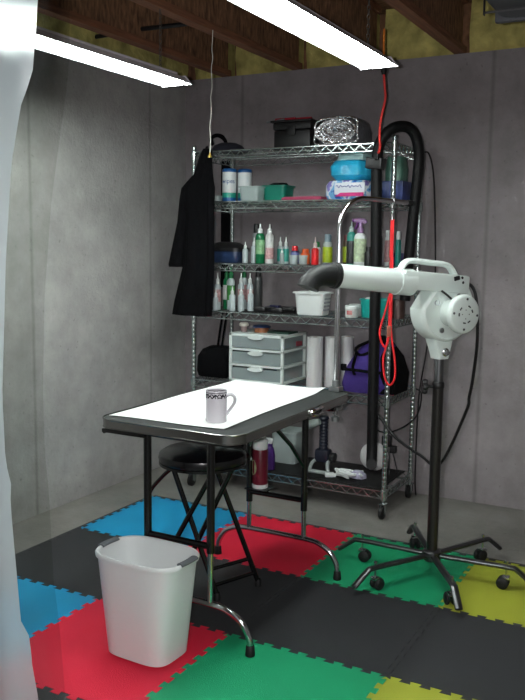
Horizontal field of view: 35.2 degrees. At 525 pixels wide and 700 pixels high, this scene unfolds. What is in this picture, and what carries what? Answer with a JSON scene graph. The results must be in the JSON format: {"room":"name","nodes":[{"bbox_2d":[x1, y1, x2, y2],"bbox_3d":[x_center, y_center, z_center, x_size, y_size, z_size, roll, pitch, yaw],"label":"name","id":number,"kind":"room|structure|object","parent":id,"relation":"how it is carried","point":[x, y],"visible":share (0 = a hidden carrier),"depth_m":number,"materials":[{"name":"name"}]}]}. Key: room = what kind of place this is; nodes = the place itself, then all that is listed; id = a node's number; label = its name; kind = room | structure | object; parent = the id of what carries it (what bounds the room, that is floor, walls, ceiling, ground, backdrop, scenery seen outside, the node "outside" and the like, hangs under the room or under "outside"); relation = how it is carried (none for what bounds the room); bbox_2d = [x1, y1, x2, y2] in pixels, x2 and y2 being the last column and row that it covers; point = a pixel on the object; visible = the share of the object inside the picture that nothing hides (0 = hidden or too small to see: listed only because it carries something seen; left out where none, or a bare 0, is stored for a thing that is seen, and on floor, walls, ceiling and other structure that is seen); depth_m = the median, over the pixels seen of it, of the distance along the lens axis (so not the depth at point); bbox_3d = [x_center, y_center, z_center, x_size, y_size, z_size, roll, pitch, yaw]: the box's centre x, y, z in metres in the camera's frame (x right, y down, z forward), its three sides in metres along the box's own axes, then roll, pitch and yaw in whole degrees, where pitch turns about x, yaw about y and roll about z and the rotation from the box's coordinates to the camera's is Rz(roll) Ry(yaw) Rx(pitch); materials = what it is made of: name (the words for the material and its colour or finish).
{"room":"pet grooming room","nodes":[
{"label":"pet grooming room","id":0,"kind":"room"},
{"bbox_2d":[2,49,185,524],"bbox_3d":[-2.308,-0.125,2.336,0.200,2.460,7.200,5,8,28],"label":"wall","id":1,"kind":"structure","parent":0,"point":[92,332],"depth_m":4.58,"materials":[{"name":"grey concrete"}]},
{"bbox_2d":[36,12,188,75],"bbox_3d":[-2.212,-1.508,2.260,0.195,0.296,7.050,5,8,28],"label":"insulation batt","id":2,"kind":"object","parent":1,"relation":"on","point":[44,21],"visible":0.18,"depth_m":4.62,"materials":[{"name":"yellow fabric"}]},
{"bbox_2d":[37,0,471,76],"bbox_3d":[0.259,-1.308,0.793,6.000,0.333,7.600,5,8,28],"label":"ceiling","id":3,"kind":"structure","parent":0,"point":[120,20],"depth_m":4.27,"materials":[{"name":"brown wood"}]},
{"bbox_2d":[0,0,37,699],"bbox_3d":[-0.585,0.008,1.333,0.757,2.430,0.090,1,7,0],"label":"curtain","id":4,"kind":"object","parent":3,"relation":"hanging from","point":[18,18],"visible":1,"depth_m":1.30,"materials":[{"name":"grey fabric"}]},
{"bbox_2d":[34,9,191,86],"bbox_3d":[-0.681,-1.300,3.243,0.166,0.308,1.220,5,8,28],"label":"fluorescent light","id":5,"kind":"object","parent":3,"relation":"hanging from","point":[46,40],"visible":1,"depth_m":3.33,"materials":[{"name":"grey paint"}]},
{"bbox_2d":[95,22,187,38],"bbox_3d":[-0.586,-1.688,4.341,0.761,0.029,0.033,5,8,28],"label":"pipe","id":6,"kind":"object","parent":3,"relation":"attached to","point":[178,24],"visible":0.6,"depth_m":4.31,"materials":[{"name":"black plastic"}]},
{"bbox_2d":[208,30,212,157],"bbox_3d":[-0.257,-1.255,4.058,0.022,0.605,0.024,-2,8,-22],"label":"pull cord","id":7,"kind":"object","parent":3,"relation":"hanging from","point":[209,155],"visible":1,"depth_m":4.06,"materials":[{"name":"white fabric"}]},
{"bbox_2d":[227,0,398,69],"bbox_3d":[0.186,-1.235,2.812,0.166,0.308,1.220,5,8,28],"label":"fluorescent light","id":8,"kind":"object","parent":3,"relation":"hanging from","point":[291,16],"visible":1,"depth_m":2.85,"materials":[{"name":"grey paint"}]},
{"bbox_2d":[383,29,384,54],"bbox_3d":[0.584,-1.458,3.972,0.013,0.161,0.020,5,8,28],"label":"extension cord","id":9,"kind":"object","parent":3,"relation":"hanging from","point":[383,29],"visible":0.76,"depth_m":3.96,"materials":[{"name":"orange rubber"}]},
{"bbox_2d":[374,68,386,159],"bbox_3d":[0.575,-1.162,4.025,0.053,0.458,0.040,5,8,28],"label":"extension cord","id":10,"kind":"object","parent":9,"relation":"hanging from","point":[383,70],"visible":0.87,"depth_m":4.03,"materials":[{"name":"red rubber"}]},
{"bbox_2d":[483,0,524,23],"bbox_3d":[0.398,-1.176,1.816,0.422,0.200,2.890,5,8,28],"label":"air duct","id":11,"kind":"object","parent":3,"relation":"hanging from","point":[506,11],"visible":1,"depth_m":3.01,"materials":[{"name":"grey metal"}]},
{"bbox_2d":[12,467,524,563],"bbox_3d":[0.187,1.331,1.266,6.200,0.100,7.800,5,8,28],"label":"floor","id":12,"kind":"structure","parent":0,"point":[460,521],"depth_m":4.46,"materials":[{"name":"concrete"}]},
{"bbox_2d":[15,527,78,557],"bbox_3d":[-1.060,0.928,3.874,0.032,0.011,0.610,5,8,28],"label":"edging","id":13,"kind":"object","parent":12,"relation":"on","point":[74,529],"visible":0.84,"depth_m":3.94,"materials":[{"name":"black plastic"}]},
{"bbox_2d":[17,576,96,638],"bbox_3d":[-1.077,1.014,3.195,0.627,0.012,0.627,5,8,28],"label":"foam mat","id":14,"kind":"object","parent":12,"relation":"on","point":[40,605],"visible":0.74,"depth_m":3.27,"materials":[{"name":"blue rubber"}]},
{"bbox_2d":[36,683,83,699],"bbox_3d":[-0.831,1.121,2.376,0.627,0.012,0.627,5,8,28],"label":"foam mat","id":15,"kind":"object","parent":12,"relation":"on","point":[43,694],"visible":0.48,"depth_m":2.60,"materials":[{"name":"black rubber"}]},
{"bbox_2d":[15,528,121,597],"bbox_3d":[-0.787,0.949,3.727,0.627,0.012,0.627,5,8,28],"label":"foam mat","id":16,"kind":"object","parent":12,"relation":"on","point":[70,562],"visible":0.57,"depth_m":3.67,"materials":[{"name":"black rubber"}]},
{"bbox_2d":[79,498,143,527],"bbox_3d":[-0.770,0.863,4.406,0.032,0.011,0.610,5,8,28],"label":"edging","id":17,"kind":"object","parent":12,"relation":"on","point":[141,500],"visible":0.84,"depth_m":4.35,"materials":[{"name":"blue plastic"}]},
{"bbox_2d":[29,598,226,699],"bbox_3d":[-0.541,1.056,2.908,0.627,0.012,0.627,5,8,28],"label":"foam mat","id":18,"kind":"object","parent":12,"relation":"on","point":[72,656],"visible":0.7,"depth_m":2.81,"materials":[{"name":"red rubber"}]},
{"bbox_2d":[95,535,199,666],"bbox_3d":[-0.400,0.870,2.873,0.374,0.368,0.246,5,8,30],"label":"waste bin","id":19,"kind":"object","parent":18,"relation":"on","point":[147,583],"visible":1,"depth_m":2.79,"materials":[{"name":"white plastic"}]},
{"bbox_2d":[102,196,413,657],"bbox_3d":[0.040,0.167,3.438,0.709,1.630,1.426,5,8,28],"label":"table","id":20,"kind":"object","parent":18,"relation":"on","point":[237,436],"visible":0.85,"depth_m":3.00,"materials":[{"name":"black metal"}]},
{"bbox_2d":[111,380,325,428],"bbox_3d":[-0.134,0.201,3.321,0.490,0.011,0.932,5,8,28],"label":"paper sheet","id":21,"kind":"object","parent":20,"relation":"on","point":[253,399],"visible":0.87,"depth_m":3.25,"materials":[{"name":"white paper"}]},
{"bbox_2d":[206,388,235,422],"bbox_3d":[-0.147,0.198,2.925,0.109,0.114,0.075,1,7,4],"label":"mug","id":22,"kind":"object","parent":21,"relation":"on","point":[216,398],"visible":1,"depth_m":2.90,"materials":[{"name":"grey ceramic"}]},
{"bbox_2d":[249,436,267,488],"bbox_3d":[-0.016,0.493,3.681,0.085,0.240,0.072,5,8,28],"label":"bottle","id":23,"kind":"object","parent":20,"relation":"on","point":[260,446],"visible":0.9,"depth_m":3.65,"materials":[{"name":"red plastic"}]},
{"bbox_2d":[379,197,395,385],"bbox_3d":[0.577,-0.261,3.756,0.086,0.861,0.021,3,8,19],"label":"cord","id":24,"kind":"object","parent":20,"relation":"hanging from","point":[390,297],"visible":1,"depth_m":3.77,"materials":[{"name":"red fabric"}]},
{"bbox_2d":[81,496,245,545],"bbox_3d":[-0.497,0.885,4.259,0.627,0.012,0.627,5,8,28],"label":"foam mat","id":25,"kind":"object","parent":12,"relation":"on","point":[168,515],"visible":0.58,"depth_m":4.27,"materials":[{"name":"blue rubber"}]},
{"bbox_2d":[97,553,299,633],"bbox_3d":[-0.251,0.992,3.440,0.627,0.012,0.627,5,8,28],"label":"foam mat","id":26,"kind":"object","parent":12,"relation":"on","point":[242,596],"visible":0.47,"depth_m":3.40,"materials":[{"name":"black rubber"}]},
{"bbox_2d":[152,442,260,600],"bbox_3d":[-0.248,0.690,3.345,0.385,0.610,0.383,5,8,28],"label":"folding stool","id":27,"kind":"object","parent":26,"relation":"on","point":[181,457],"visible":0.66,"depth_m":3.26,"materials":[{"name":"black metal"}]},
{"bbox_2d":[153,495,246,513],"bbox_3d":[-0.348,0.853,4.531,0.610,0.011,0.032,5,8,28],"label":"edging","id":28,"kind":"object","parent":12,"relation":"on","point":[225,509],"visible":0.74,"depth_m":4.53,"materials":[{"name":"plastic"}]},
{"bbox_2d":[145,634,385,699],"bbox_3d":[-0.005,1.099,2.621,0.627,0.012,0.627,5,8,28],"label":"foam mat","id":29,"kind":"object","parent":12,"relation":"on","point":[224,672],"visible":0.98,"depth_m":2.73,"materials":[{"name":"green rubber"}]},
{"bbox_2d":[190,514,353,575],"bbox_3d":[0.039,0.928,3.972,0.627,0.012,0.627,5,8,28],"label":"foam mat","id":30,"kind":"object","parent":12,"relation":"on","point":[272,552],"visible":0.7,"depth_m":3.92,"materials":[{"name":"red rubber"}]},
{"bbox_2d":[253,514,354,533],"bbox_3d":[0.188,0.895,4.244,0.610,0.011,0.032,5,8,28],"label":"edging","id":31,"kind":"object","parent":12,"relation":"on","point":[257,515],"visible":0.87,"depth_m":4.23,"materials":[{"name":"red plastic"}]},
{"bbox_2d":[187,133,424,519],"bbox_3d":[0.229,-0.249,4.713,1.213,1.966,0.454,5,8,28],"label":"wire shelving unit","id":32,"kind":"object","parent":12,"relation":"on","point":[382,506],"depth_m":4.66,"materials":[{"name":"silver metal"}]},
{"bbox_2d":[168,146,214,316],"bbox_3d":[-0.401,-0.672,4.691,0.314,0.951,0.111,5,8,28],"label":"coat","id":33,"kind":"object","parent":32,"relation":"hanging from","point":[192,250],"visible":1,"depth_m":4.64,"materials":[{"name":"black fabric"}]},
{"bbox_2d":[197,311,235,377],"bbox_3d":[-0.264,-0.043,4.953,0.216,0.391,0.201,5,8,28],"label":"shoulder bag","id":34,"kind":"object","parent":32,"relation":"on","point":[213,360],"visible":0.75,"depth_m":4.89,"materials":[{"name":"black fabric"}]},
{"bbox_2d":[214,273,220,309],"bbox_3d":[-0.261,-0.342,4.813,0.039,0.215,0.039,4,8,24],"label":"bottle","id":35,"kind":"object","parent":32,"relation":"on","point":[217,285],"visible":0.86,"depth_m":4.80,"materials":[{"name":"grey plastic"}]},
{"bbox_2d":[221,161,230,286],"bbox_3d":[-0.218,-0.783,5.170,0.094,0.780,0.025,5,8,28],"label":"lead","id":36,"kind":"object","parent":32,"relation":"hanging from","point":[225,216],"visible":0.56,"depth_m":5.16,"materials":[{"name":"black fabric"}]},
{"bbox_2d":[223,266,228,308],"bbox_3d":[-0.212,-0.368,4.881,0.043,0.250,0.043,3,8,20],"label":"bottle","id":37,"kind":"object","parent":32,"relation":"on","point":[226,278],"visible":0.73,"depth_m":4.87,"materials":[{"name":"green plastic"}]},
{"bbox_2d":[222,168,236,200],"bbox_3d":[-0.191,-0.945,4.748,0.083,0.188,0.083,5,8,28],"label":"wipes canister","id":38,"kind":"object","parent":32,"relation":"on","point":[228,174],"visible":0.98,"depth_m":4.71,"materials":[{"name":"white plastic"}]},
{"bbox_2d":[227,267,234,309],"bbox_3d":[-0.184,-0.363,4.832,0.048,0.252,0.048,3,8,16],"label":"bottle","id":39,"kind":"object","parent":32,"relation":"on","point":[230,282],"visible":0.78,"depth_m":4.81,"materials":[{"name":"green plastic"}]},
{"bbox_2d":[214,242,249,262],"bbox_3d":[-0.196,-0.573,4.841,0.212,0.119,0.168,5,8,28],"label":"pouch","id":40,"kind":"object","parent":32,"relation":"on","point":[224,252],"visible":0.77,"depth_m":4.77,"materials":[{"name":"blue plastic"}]},
{"bbox_2d":[229,286,234,310],"bbox_3d":[-0.173,-0.295,4.742,0.036,0.140,0.036,4,8,24],"label":"bottle","id":41,"kind":"object","parent":32,"relation":"on","point":[232,296],"visible":1,"depth_m":4.73,"materials":[{"name":"grey plastic"}]},
{"bbox_2d":[237,169,251,200],"bbox_3d":[-0.103,-0.946,4.769,0.083,0.188,0.083,5,8,28],"label":"wipes canister","id":42,"kind":"object","parent":32,"relation":"on","point":[244,175],"visible":0.62,"depth_m":4.73,"materials":[{"name":"white plastic"}]},
{"bbox_2d":[242,266,247,308],"bbox_3d":[-0.109,-0.371,4.887,0.044,0.256,0.044,3,8,15],"label":"bottle","id":43,"kind":"object","parent":32,"relation":"on","point":[245,281],"visible":0.55,"depth_m":4.87,"materials":[{"name":"grey plastic"}]},
{"bbox_2d":[242,242,247,262],"bbox_3d":[-0.098,-0.554,4.699,0.033,0.120,0.033,6,9,37],"label":"bottle","id":44,"kind":"object","parent":32,"relation":"on","point":[245,250],"visible":1,"depth_m":4.69,"materials":[{"name":"grey plastic"}]},
{"bbox_2d":[238,186,264,200],"bbox_3d":[-0.059,-0.877,4.649,0.136,0.082,0.112,5,8,28],"label":"plastic tub","id":45,"kind":"object","parent":32,"relation":"on","point":[247,193],"visible":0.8,"depth_m":4.61,"materials":[{"name":"grey plastic"}]},
{"bbox_2d":[255,224,264,262],"bbox_3d":[-0.013,-0.601,4.670,0.056,0.222,0.056,7,9,40],"label":"bottle","id":46,"kind":"object","parent":32,"relation":"on","point":[260,237],"visible":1,"depth_m":4.65,"materials":[{"name":"green plastic"}]},
{"bbox_2d":[253,324,269,332],"bbox_3d":[-0.005,-0.125,4.792,0.104,0.043,0.104,5,8,28],"label":"tape roll","id":47,"kind":"object","parent":32,"relation":"on","point":[259,328],"visible":0.99,"depth_m":4.76,"materials":[{"name":"brown"}]},
{"bbox_2d":[241,310,296,314],"bbox_3d":[0.092,-0.228,4.783,0.360,0.004,0.340,5,8,28],"label":"liner","id":48,"kind":"object","parent":32,"relation":"on","point":[267,311],"visible":0.44,"depth_m":4.64,"materials":[{"name":"black rubber"}]},
{"bbox_2d":[238,286,243,311],"bbox_3d":[-0.122,-0.291,4.715,0.037,0.142,0.037,5,8,28],"label":"bottle","id":49,"kind":"object","parent":48,"relation":"on","point":[240,296],"visible":1,"depth_m":4.70,"materials":[{"name":"grey plastic"}]},
{"bbox_2d":[246,273,252,309],"bbox_3d":[-0.073,-0.339,4.803,0.041,0.215,0.041,7,9,39],"label":"bottle","id":50,"kind":"object","parent":48,"relation":"on","point":[249,279],"visible":0.63,"depth_m":4.79,"materials":[{"name":"grey plastic"}]},
{"bbox_2d":[247,285,253,310],"bbox_3d":[-0.067,-0.295,4.707,0.035,0.152,0.035,5,8,29],"label":"bottle","id":51,"kind":"object","parent":48,"relation":"on","point":[250,295],"visible":0.97,"depth_m":4.70,"materials":[{"name":"grey plastic"}]},
{"bbox_2d":[254,268,261,306],"bbox_3d":[-0.026,-0.354,4.809,0.044,0.245,0.044,7,10,42],"label":"bottle","id":52,"kind":"object","parent":48,"relation":"on","point":[258,280],"visible":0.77,"depth_m":4.79,"materials":[{"name":"grey plastic"}]},
{"bbox_2d":[270,308,295,311],"bbox_3d":[0.115,-0.225,4.626,0.146,0.027,0.044,4,8,22],"label":"brush","id":53,"kind":"object","parent":48,"relation":"on","point":[271,309],"visible":1,"depth_m":4.61,"materials":[{"name":"black plastic"}]},
{"bbox_2d":[265,224,273,263],"bbox_3d":[0.040,-0.596,4.641,0.050,0.220,0.050,7,10,43],"label":"bottle","id":54,"kind":"object","parent":32,"relation":"on","point":[269,239],"visible":1,"depth_m":4.63,"materials":[{"name":"white plastic"}]},
{"bbox_2d":[261,185,294,201],"bbox_3d":[0.090,-0.884,4.682,0.162,0.090,0.152,5,8,28],"label":"plastic tub","id":55,"kind":"object","parent":32,"relation":"on","point":[271,192],"visible":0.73,"depth_m":4.62,"materials":[{"name":"teal plastic"}]},
{"bbox_2d":[267,330,297,334],"bbox_3d":[0.116,-0.103,4.762,0.140,0.010,0.120,5,8,28],"label":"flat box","id":56,"kind":"object","parent":32,"relation":"on","point":[288,332],"visible":1,"depth_m":4.74,"materials":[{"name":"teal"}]},
{"bbox_2d":[283,238,288,263],"bbox_3d":[0.133,-0.565,4.686,0.035,0.150,0.035,2,7,14],"label":"bottle","id":57,"kind":"object","parent":32,"relation":"on","point":[285,248],"visible":0.9,"depth_m":4.68,"materials":[{"name":"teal plastic"}]},
{"bbox_2d":[273,121,319,152],"bbox_3d":[0.195,-1.187,4.620,0.235,0.153,0.166,5,8,28],"label":"tool case","id":58,"kind":"object","parent":32,"relation":"on","point":[300,133],"visible":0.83,"depth_m":4.55,"materials":[{"name":"black plastic"}]},
{"bbox_2d":[266,117,321,123],"bbox_3d":[0.168,-1.282,4.626,0.296,0.030,0.150,5,8,28],"label":"lid","id":59,"kind":"object","parent":58,"relation":"on","point":[291,119],"visible":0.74,"depth_m":4.58,"materials":[{"name":"black plastic"}]},
{"bbox_2d":[298,255,307,264],"bbox_3d":[0.222,-0.492,4.515,0.052,0.050,0.052,5,8,28],"label":"plastic cup","id":60,"kind":"object","parent":32,"relation":"on","point":[302,258],"visible":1,"depth_m":4.50,"materials":[{"name":"grey plastic"}]},
{"bbox_2d":[281,196,326,201],"bbox_3d":[0.247,-0.833,4.568,0.240,0.022,0.160,5,8,28],"label":"folded towel","id":61,"kind":"object","parent":32,"relation":"on","point":[304,197],"visible":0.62,"depth_m":4.49,"materials":[{"name":"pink fabric"}]},
{"bbox_2d":[293,291,333,315],"bbox_3d":[0.278,-0.258,4.558,0.204,0.125,0.144,5,8,28],"label":"plastic basket","id":62,"kind":"object","parent":32,"relation":"on","point":[307,303],"visible":0.99,"depth_m":4.51,"materials":[{"name":"white plastic"}]},
{"bbox_2d":[306,336,322,387],"bbox_3d":[0.290,0.065,4.607,0.090,0.278,0.090,5,8,28],"label":"paper towel roll","id":63,"kind":"object","parent":32,"relation":"on","point":[314,363],"visible":0.98,"depth_m":4.57,"materials":[{"name":"grey paper"}]},
{"bbox_2d":[311,237,318,264],"bbox_3d":[0.287,-0.540,4.502,0.040,0.150,0.040,6,9,36],"label":"bottle","id":64,"kind":"object","parent":32,"relation":"on","point":[315,251],"visible":0.98,"depth_m":4.49,"materials":[{"name":"red plastic"}]},
{"bbox_2d":[243,448,404,488],"bbox_3d":[0.216,0.676,4.832,1.150,0.006,0.400,5,8,28],"label":"liner","id":65,"kind":"object","parent":32,"relation":"on","point":[373,479],"visible":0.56,"depth_m":4.68,"materials":[{"name":"black rubber"}]},
{"bbox_2d":[267,437,274,469],"bbox_3d":[0.043,0.592,4.726,0.060,0.180,0.060,5,8,28],"label":"spray bottle","id":66,"kind":"object","parent":65,"relation":"on","point":[271,454],"visible":0.81,"depth_m":4.71,"materials":[{"name":"purple plastic"}]},
{"bbox_2d":[272,426,301,463],"bbox_3d":[0.155,0.565,4.913,0.180,0.190,0.170,5,8,28],"label":"tub","id":67,"kind":"object","parent":65,"relation":"on","point":[283,453],"visible":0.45,"depth_m":4.85,"materials":[{"name":"grey plastic"}]},
{"bbox_2d":[308,415,336,474],"bbox_3d":[0.326,0.533,4.668,0.187,0.319,0.110,5,8,28],"label":"vacuum","id":68,"kind":"object","parent":65,"relation":"on","point":[323,453],"visible":0.95,"depth_m":4.65,"materials":[{"name":"black plastic"}]},
{"bbox_2d":[325,468,365,479],"bbox_3d":[0.460,0.678,4.570,0.220,0.055,0.114,5,8,28],"label":"power cord","id":69,"kind":"object","parent":65,"relation":"on","point":[346,473],"visible":1,"depth_m":4.54,"materials":[{"name":"white plastic"}]},
{"bbox_2d":[360,435,397,474],"bbox_3d":[0.660,0.588,4.651,0.201,0.218,0.111,-1,7,-15],"label":"fan","id":70,"kind":"object","parent":65,"relation":"on","point":[393,449],"visible":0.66,"depth_m":4.63,"materials":[{"name":"white plastic"}]},
{"bbox_2d":[322,234,332,262],"bbox_3d":[0.354,-0.545,4.488,0.054,0.165,0.054,7,10,41],"label":"bottle","id":71,"kind":"object","parent":32,"relation":"on","point":[327,244],"visible":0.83,"depth_m":4.47,"materials":[{"name":"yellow plastic"}]},
{"bbox_2d":[324,336,339,386],"bbox_3d":[0.389,0.065,4.617,0.082,0.278,0.082,5,8,28],"label":"paper towel roll","id":72,"kind":"object","parent":32,"relation":"on","point":[329,340],"visible":0.49,"depth_m":4.58,"materials":[{"name":"grey paper"}]},
{"bbox_2d":[313,116,371,151],"bbox_3d":[0.448,-1.163,4.458,0.262,0.157,0.293,5,8,28],"label":"pack","id":73,"kind":"object","parent":32,"relation":"on","point":[334,130],"visible":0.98,"depth_m":4.34,"materials":[{"name":"grey metal"}]},
{"bbox_2d":[342,235,346,263],"bbox_3d":[0.463,-0.552,4.553,0.044,0.165,0.044,6,9,38],"label":"bottle","id":74,"kind":"object","parent":32,"relation":"on","point":[345,236],"visible":0.44,"depth_m":4.54,"materials":[{"name":"yellow plastic"}]},
{"bbox_2d":[340,336,353,385],"bbox_3d":[0.475,0.061,4.655,0.068,0.278,0.068,5,8,28],"label":"paper towel roll","id":75,"kind":"object","parent":32,"relation":"on","point":[346,341],"visible":0.58,"depth_m":4.62,"materials":[{"name":"grey paper"}]},
{"bbox_2d":[326,180,370,200],"bbox_3d":[0.488,-0.851,4.431,0.260,0.098,0.267,5,8,28],"label":"pack","id":76,"kind":"object","parent":32,"relation":"on","point":[342,189],"visible":0.84,"depth_m":4.31,"materials":[{"name":"white"}]},
{"bbox_2d":[330,152,371,180],"bbox_3d":[0.489,-0.974,4.411,0.225,0.145,0.252,5,8,28],"label":"bag","id":77,"kind":"object","parent":76,"relation":"on","point":[348,166],"visible":0.68,"depth_m":4.30,"materials":[{"name":"teal plastic"}]},
{"bbox_2d":[346,221,355,264],"bbox_3d":[0.479,-0.575,4.461,0.052,0.235,0.052,2,7,14],"label":"bottle","id":78,"kind":"object","parent":32,"relation":"on","point":[350,236],"visible":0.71,"depth_m":4.44,"materials":[{"name":"teal plastic"}]},
{"bbox_2d":[345,305,358,317],"bbox_3d":[0.476,-0.207,4.410,0.074,0.065,0.074,5,8,28],"label":"jar","id":79,"kind":"object","parent":32,"relation":"on","point":[351,311],"visible":1,"depth_m":4.38,"materials":[{"name":"white plastic"}]},
{"bbox_2d":[352,218,366,265],"bbox_3d":[0.518,-0.575,4.396,0.068,0.252,0.074,-4,9,-35],"label":"bottle","id":80,"kind":"object","parent":32,"relation":"on","point":[360,240],"visible":0.94,"depth_m":4.37,"materials":[{"name":"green plastic"}]},
{"bbox_2d":[364,247,369,265],"bbox_3d":[0.556,-0.490,4.333,0.044,0.100,0.044,3,8,18],"label":"bottle","id":81,"kind":"object","parent":32,"relation":"on","point":[367,253],"visible":0.56,"depth_m":4.32,"materials":[{"name":"black plastic"}]},
{"bbox_2d":[341,335,408,394],"bbox_3d":[0.615,0.072,4.496,0.335,0.300,0.306,5,8,28],"label":"duffel bag","id":82,"kind":"object","parent":32,"relation":"on","point":[355,378],"visible":0.71,"depth_m":4.42,"materials":[{"name":"purple fabric"}]},
{"bbox_2d":[360,298,394,318],"bbox_3d":[0.616,-0.225,4.429,0.172,0.100,0.138,5,8,28],"label":"plastic bin","id":83,"kind":"object","parent":32,"relation":"on","point":[364,302],"visible":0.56,"depth_m":4.39,"materials":[{"name":"teal plastic"}]},
{"bbox_2d":[384,230,389,265],"bbox_3d":[0.672,-0.547,4.440,0.036,0.190,0.036,7,9,39],"label":"bottle","id":84,"kind":"object","parent":32,"relation":"on","point":[386,245],"visible":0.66,"depth_m":4.43,"materials":[{"name":"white plastic"}]},
{"bbox_2d":[365,121,424,469],"bbox_3d":[0.652,-0.267,4.231,0.314,1.765,0.149,-4,9,-33],"label":"hose","id":85,"kind":"object","parent":32,"relation":"hanging from","point":[376,166],"visible":0.89,"depth_m":4.18,"materials":[{"name":"black"}]},
{"bbox_2d":[382,181,410,199],"bbox_3d":[0.712,-0.847,4.415,0.130,0.100,0.162,5,8,28],"label":"box","id":86,"kind":"object","parent":32,"relation":"on","point":[403,188],"visible":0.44,"depth_m":4.35,"materials":[{"name":"blue cardboard"}]},
{"bbox_2d":[385,156,407,180],"bbox_3d":[0.719,-0.964,4.421,0.110,0.130,0.121,5,8,28],"label":"bag","id":87,"kind":"object","parent":86,"relation":"on","point":[402,167],"visible":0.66,"depth_m":4.38,"materials":[{"name":"green plastic"}]},
{"bbox_2d":[395,231,400,265],"bbox_3d":[0.722,-0.539,4.402,0.030,0.185,0.030,6,9,35],"label":"bottle","id":88,"kind":"object","parent":32,"relation":"on","point":[398,237],"visible":0.9,"depth_m":4.39,"materials":[{"name":"teal plastic"}]},
{"bbox_2d":[392,299,404,318],"bbox_3d":[0.721,-0.217,4.384,0.068,0.098,0.068,5,8,28],"label":"can","id":89,"kind":"object","parent":32,"relation":"on","point":[398,306],"visible":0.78,"depth_m":4.36,"materials":[{"name":"metal"}]},
{"bbox_2d":[378,388,421,432],"bbox_3d":[0.759,0.331,4.496,0.081,0.185,0.508,6,9,35],"label":"cable","id":90,"kind":"object","parent":32,"relation":"hanging from","point":[416,388],"visible":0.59,"depth_m":4.54,"materials":[{"name":"black rubber"}]},
{"bbox_2d":[228,577,439,675],"bbox_3d":[0.285,1.035,3.153,0.627,0.012,0.627,5,8,28],"label":"foam mat","id":91,"kind":"object","parent":12,"relation":"on","point":[367,631],"visible":0.97,"depth_m":3.12,"materials":[{"name":"black rubber"}]},
{"bbox_2d":[300,534,474,606],"bbox_3d":[0.576,0.971,3.685,0.627,0.012,0.627,5,8,28],"label":"foam mat","id":92,"kind":"object","parent":12,"relation":"on","point":[421,581],"visible":0.73,"depth_m":3.62,"materials":[{"name":"green rubber"}]},
{"bbox_2d":[297,258,524,610],"bbox_3d":[0.746,0.291,3.562,0.895,1.370,1.186,4,8,21],"label":"dryer","id":93,"kind":"object","parent":92,"relation":"on","point":[444,309],"visible":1,"depth_m":3.42,"materials":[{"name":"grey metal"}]},
{"bbox_2d":[355,533,473,555],"bbox_3d":[0.724,0.939,3.957,0.610,0.011,0.032,5,8,28],"label":"edging","id":94,"kind":"object","parent":12,"relation":"on","point":[368,536],"visible":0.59,"depth_m":4.00,"materials":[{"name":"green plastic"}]},
{"bbox_2d":[366,677,476,699],"bbox_3d":[0.531,1.143,2.334,0.627,0.012,0.627,5,8,28],"label":"foam mat","id":95,"kind":"object","parent":12,"relation":"on","point":[392,689],"visible":1,"depth_m":2.64,"materials":[{"name":"yellow rubber"}]},
{"bbox_2d":[385,607,524,699],"bbox_3d":[0.821,1.078,2.866,0.627,0.012,0.627,5,8,28],"label":"foam mat","id":96,"kind":"object","parent":12,"relation":"on","point":[468,656],"visible":1,"depth_m":2.87,"materials":[{"name":"black rubber"}]},
{"bbox_2d":[438,558,524,626],"bbox_3d":[1.111,1.014,3.398,0.627,0.012,0.627,5,8,28],"label":"foam mat","id":97,"kind":"object","parent":12,"relation":"on","point":[479,592],"visible":0.66,"depth_m":3.39,"materials":[{"name":"yellow rubber"}]},
{"bbox_2d":[187,3,471,79],"bbox_3d":[0.259,-1.295,0.795,6.000,0.310,7.600,5,8,28],"label":"trim","id":98,"kind":"structure","parent":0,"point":[466,7],"depth_m":4.80,"materials":[{"name":"brown wood"}]},
{"bbox_2d":[185,47,524,509],"bbox_3d":[2.004,-0.311,4.200,6.000,2.460,0.200,5,8,28],"label":"wall","id":99,"kind":"structure","parent":0,"point":[467,109],"depth_m":4.64,"materials":[{"name":"grey concrete"}]},
{"bbox_2d":[195,43,234,79],"bbox_3d":[-0.313,-1.869,5.276,0.231,0.296,0.148,5,8,28],"label":"insulation batt","id":100,"kind":"object","parent":99,"relation":"on","point":[200,74],"visible":0.17,"depth_m":5.27,"materials":[{"name":"yellow fabric"}]},
{"bbox_2d":[235,38,303,75],"bbox_3d":[0.035,-1.841,5.090,0.416,0.296,0.148,5,8,28],"label":"insulation batt","id":101,"kind":"object","parent":99,"relation":"on","point":[247,63],"visible":0.2,"depth_m":5.10,"materials":[{"name":"yellow fabric"}]},
{"bbox_2d":[306,14,379,68],"bbox_3d":[0.464,-1.807,4.860,0.416,0.296,0.148,5,8,28],"label":"insulation batt","id":102,"kind":"object","parent":99,"relation":"on","point":[317,57],"visible":0.2,"depth_m":4.89,"materials":[{"name":"yellow fabric"}]},
{"bbox_2d":[385,9,462,59],"bbox_3d":[0.893,-1.772,4.630,0.416,0.296,0.148,5,8,28],"label":"insulation batt","id":103,"kind":"object","parent":99,"relation":"on","point":[404,39],"visible":0.49,"depth_m":4.64,"materials":[{"name":"yellow fabric"}]},
{"bbox_2d":[414,151,435,494],"bbox_3d":[0.905,-0.128,4.654,0.119,1.945,0.034,3,8,18],"label":"power cord","id":104,"kind":"object","parent":99,"relation":"attached to","point":[425,151],"visible":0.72,"depth_m":4.67,"materials":[{"name":"black rubber"}]},
{"bbox_2d":[470,0,524,52],"bbox_3d":[1.323,-1.738,4.401,0.416,0.296,0.148,5,8,28],"label":"insulation batt","id":105,"kind":"object","parent":99,"relation":"on","point":[485,34],"visible":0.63,"depth_m":4.42,"materials":[{"name":"yellow fabric"}]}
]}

